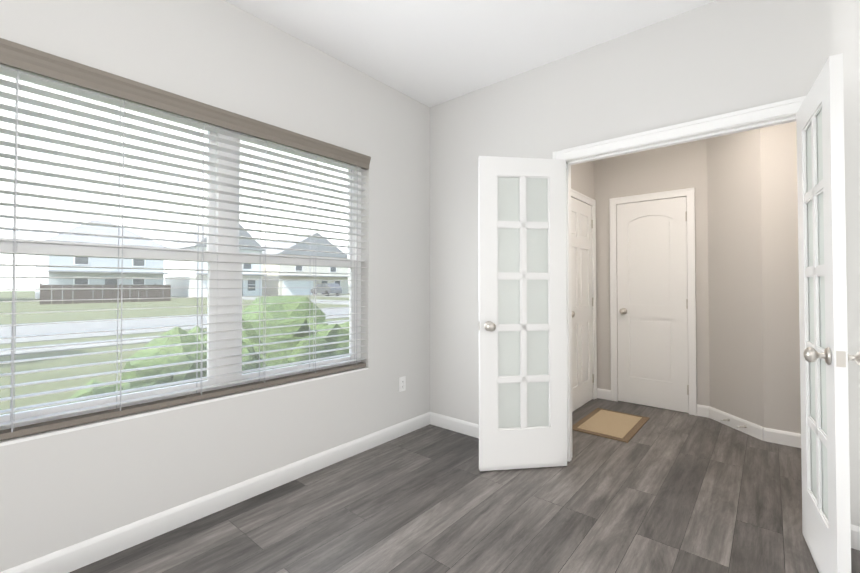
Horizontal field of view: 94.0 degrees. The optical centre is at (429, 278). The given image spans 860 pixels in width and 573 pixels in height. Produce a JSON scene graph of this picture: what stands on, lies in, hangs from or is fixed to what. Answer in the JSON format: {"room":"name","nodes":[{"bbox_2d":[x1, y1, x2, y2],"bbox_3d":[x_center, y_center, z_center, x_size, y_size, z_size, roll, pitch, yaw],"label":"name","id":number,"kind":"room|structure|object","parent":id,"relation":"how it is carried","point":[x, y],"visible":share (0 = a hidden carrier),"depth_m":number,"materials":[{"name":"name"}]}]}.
{"room":"empty home office","nodes":[
{"label":"empty home office","id":0,"kind":"room"},
{"bbox_2d":[0,0,429,571],"bbox_3d":[-0.878,-0.135,2.575,0.160,2.750,2.770,-1,-1,40],"label":"wall","id":1,"kind":"structure","parent":0,"point":[61,491],"depth_m":2.23,"materials":[{"name":"white paint"}]},
{"bbox_2d":[0,65,360,429],"bbox_3d":[-1.172,-0.125,2.286,0.065,1.560,1.950,-1,-1,40],"label":"window","id":2,"kind":"structure","parent":1,"relation":"in","point":[228,289],"depth_m":2.23,"materials":[{"name":"white plastic"}]},
{"bbox_2d":[0,38,370,439],"bbox_3d":[-1.175,-0.016,2.139,0.109,1.780,2.168,-1,-1,40],"label":"window blind","id":3,"kind":"object","parent":2,"relation":"attached to","point":[20,57],"visible":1,"depth_m":1.95,"materials":[{"name":"white plastic"}]},
{"bbox_2d":[0,367,367,445],"bbox_3d":[-1.115,0.649,2.226,0.084,0.012,1.948,-1,-1,40],"label":"window sill","id":4,"kind":"structure","parent":1,"relation":"on","point":[14,440],"depth_m":1.94,"materials":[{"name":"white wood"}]},
{"bbox_2d":[0,412,431,572],"bbox_3d":[-1.449,1.176,1.747,0.013,0.102,4.500,-1,-1,40],"label":"baseboard","id":5,"kind":"structure","parent":1,"relation":"attached to","point":[86,552],"depth_m":2.05,"materials":[{"name":"white wood"}]},
{"bbox_2d":[399,376,405,391],"bbox_3d":[-0.219,0.845,3.208,0.009,0.114,0.070,-1,-1,40],"label":"outlet","id":6,"kind":"object","parent":1,"relation":"attached to","point":[402,383],"visible":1,"depth_m":3.20,"materials":[{"name":"white plastic"}]},
{"bbox_2d":[69,398,859,572],"bbox_3d":[0.429,1.280,1.295,3.780,0.120,6.560,-1,-1,40],"label":"floor","id":7,"kind":"structure","parent":0,"point":[662,490],"depth_m":2.09,"materials":[{"name":"grey wood"}]},
{"bbox_2d":[572,408,649,442],"bbox_3d":[1.561,1.248,3.462,0.450,0.011,0.730,-1,-1,40],"label":"doormat","id":8,"kind":"object","parent":7,"relation":"on","point":[616,425],"visible":0.93,"depth_m":3.41,"materials":[{"name":"beige fabric"}]},
{"bbox_2d":[225,0,715,106],"bbox_3d":[0.429,-1.590,1.341,3.780,0.120,6.560,-1,-1,40],"label":"ceiling","id":9,"kind":"structure","parent":0,"point":[430,53],"depth_m":2.46,"materials":[{"name":"white paint"}]},
{"bbox_2d":[571,161,593,336],"bbox_3d":[1.482,-0.112,4.048,0.120,2.750,0.970,-1,-1,40],"label":"wall","id":10,"kind":"structure","parent":0,"point":[581,178],"depth_m":4.07,"materials":[{"name":"grey paint"}]},
{"bbox_2d":[430,0,859,526],"bbox_3d":[1.096,-0.134,2.640,2.770,2.750,0.120,-1,-1,40],"label":"wall","id":11,"kind":"structure","parent":0,"point":[716,58],"depth_m":2.47,"materials":[{"name":"white paint"}]},
{"bbox_2d":[432,412,478,437],"bbox_3d":[0.436,1.197,3.091,1.092,0.102,0.013,-1,-1,40],"label":"baseboard","id":12,"kind":"structure","parent":11,"relation":"attached to","point":[457,425],"depth_m":3.27,"materials":[{"name":"white wood"}]},
{"bbox_2d":[478,156,566,470],"bbox_3d":[0.614,0.220,2.634,0.599,2.025,0.179,0,-1,-8],"label":"french door","id":13,"kind":"structure","parent":11,"relation":"in","point":[522,313],"depth_m":2.62,"materials":[{"name":"white wood"}]},
{"bbox_2d":[553,96,805,461],"bbox_3d":[1.405,0.180,2.362,1.351,2.113,0.141,-1,-1,40],"label":"door frame","id":14,"kind":"structure","parent":11,"relation":"attached to","point":[773,121],"depth_m":2.39,"materials":[{"name":"white wood"}]},
{"bbox_2d":[796,53,859,572],"bbox_3d":[1.637,0.205,1.685,0.179,2.025,0.599,-1,-1,34],"label":"french door","id":15,"kind":"structure","parent":11,"relation":"in","point":[825,357],"depth_m":1.56,"materials":[{"name":"white wood"}]},
{"bbox_2d":[594,139,709,405],"bbox_3d":[2.184,-0.113,4.011,1.000,2.750,0.120,-1,-1,40],"label":"wall","id":16,"kind":"structure","parent":0,"point":[696,160],"depth_m":3.94,"materials":[{"name":"grey paint"}]},
{"bbox_2d":[609,188,696,415],"bbox_3d":[2.156,0.213,3.926,0.744,2.097,0.107,-1,-1,40],"label":"hall door","id":17,"kind":"structure","parent":16,"relation":"in","point":[652,284],"depth_m":3.92,"materials":[{"name":"white wood"}]},
{"bbox_2d":[707,129,763,426],"bbox_3d":[2.609,-0.122,3.380,0.120,2.750,0.537,0,-1,-5],"label":"wall","id":18,"kind":"structure","parent":0,"point":[735,278],"depth_m":3.35,"materials":[{"name":"grey paint"}]},
{"bbox_2d":[697,404,705,415],"bbox_3d":[2.486,1.206,3.647,0.095,0.102,0.013,-1,-1,40],"label":"baseboard","id":19,"kind":"structure","parent":18,"relation":"attached to","point":[700,408],"depth_m":3.66,"materials":[{"name":"white wood"}]},
{"bbox_2d":[702,406,800,447],"bbox_3d":[3.021,1.194,2.920,1.680,0.102,0.354,-1,-1,40],"label":"baseboard","id":20,"kind":"structure","parent":18,"relation":"attached to","point":[792,439],"depth_m":3.15,"materials":[{"name":"white wood"}]},
{"bbox_2d":[760,122,800,433],"bbox_3d":[3.149,-0.133,2.697,1.410,2.750,0.120,-1,-1,40],"label":"wall","id":21,"kind":"structure","parent":0,"point":[780,292],"depth_m":3.04,"materials":[{"name":"grey paint"}]},
{"bbox_3d":[0.917,-0.122,3.381,0.120,2.750,0.780,-1,-1,40],"label":"wall","id":22,"kind":"structure","parent":0,"visible":0},
{"bbox_2d":[571,189,596,411],"bbox_3d":[1.475,0.212,3.912,0.107,2.097,0.884,-1,-1,40],"label":"hall door","id":23,"kind":"structure","parent":22,"relation":"in","point":[583,279],"depth_m":4.02,"materials":[{"name":"white wood"}]},
{"label":"outside","id":24,"kind":"structure","parent":0,"visible":0},
{"bbox_2d":[0,291,348,414],"bbox_3d":[-43.480,2.559,60.558,139.840,0.200,180.000,-1,-1,40],"label":"lawn","id":25,"kind":"structure","parent":24,"point":[24,390],"depth_m":10.41,"materials":[{"name":"green plant"}]},
{"bbox_2d":[35,220,168,299],"bbox_3d":[-36.652,-2.143,44.698,11.550,8.700,10.200,-1,-1,40],"label":"house","id":26,"kind":"structure","parent":25,"relation":"on","point":[57,271],"depth_m":41.66,"materials":[{"name":"grey"}]},
{"bbox_2d":[40,283,170,304],"bbox_3d":[-26.797,1.234,33.742,0.100,1.600,8.690,-1,-1,40],"label":"fence","id":27,"kind":"object","parent":25,"relation":"on","point":[68,295],"depth_m":33.30,"materials":[{"name":"brown wood"}]},
{"bbox_2d":[0,320,345,356],"bbox_3d":[1.884,1.835,22.172,1.300,0.030,180.000,-1,-1,40],"label":"sidewalk","id":28,"kind":"structure","parent":25,"relation":"on","point":[73,347],"depth_m":9.60,"materials":[{"name":"concrete"}]},
{"bbox_2d":[0,307,348,343],"bbox_3d":[-2.200,1.895,25.627,7.000,0.020,180.000,-1,-1,40],"label":"street","id":29,"kind":"structure","parent":25,"relation":"on","point":[90,326],"depth_m":13.88,"materials":[{"name":"grey asphalt"}]},
{"bbox_2d":[67,296,348,403],"bbox_3d":[-1.453,0.920,4.053,1.645,1.509,3.638,-1,-1,40],"label":"hedge","id":30,"kind":"object","parent":25,"relation":"on","point":[193,338],"depth_m":3.69,"materials":[{"name":"green plant"}]},
{"bbox_2d":[165,223,266,296],"bbox_3d":[-28.679,-2.656,53.353,12.550,10.000,8.700,-1,-1,40],"label":"house","id":31,"kind":"structure","parent":25,"relation":"on","point":[185,274],"depth_m":51.10,"materials":[{"name":"white"}]},
{"bbox_2d":[205,297,348,304],"bbox_3d":[-14.193,2.116,39.706,29.500,0.025,4.800,-1,-1,40],"label":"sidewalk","id":32,"kind":"structure","parent":25,"relation":"on","point":[339,302],"depth_m":35.33,"materials":[{"name":"concrete"}]},
{"bbox_2d":[262,232,348,294],"bbox_3d":[-21.044,-2.189,63.917,12.550,9.400,12.700,-1,-1,40],"label":"house","id":33,"kind":"structure","parent":25,"relation":"on","point":[283,291],"depth_m":59.19,"materials":[{"name":"beige"}]},
{"bbox_2d":[309,295,348,297],"bbox_3d":[-5.618,2.240,47.514,26.500,0.025,6.000,-1,-1,40],"label":"driveway","id":34,"kind":"structure","parent":25,"relation":"on","point":[346,296],"depth_m":50.64,"materials":[{"name":"concrete"}]},
{"bbox_2d":[311,283,341,295],"bbox_3d":[-14.206,1.513,54.794,4.600,1.651,1.990,-1,-1,40],"label":"car","id":35,"kind":"object","parent":34,"relation":"on","point":[327,291],"depth_m":53.61,"materials":[{"name":"grey paint"}]}
]}

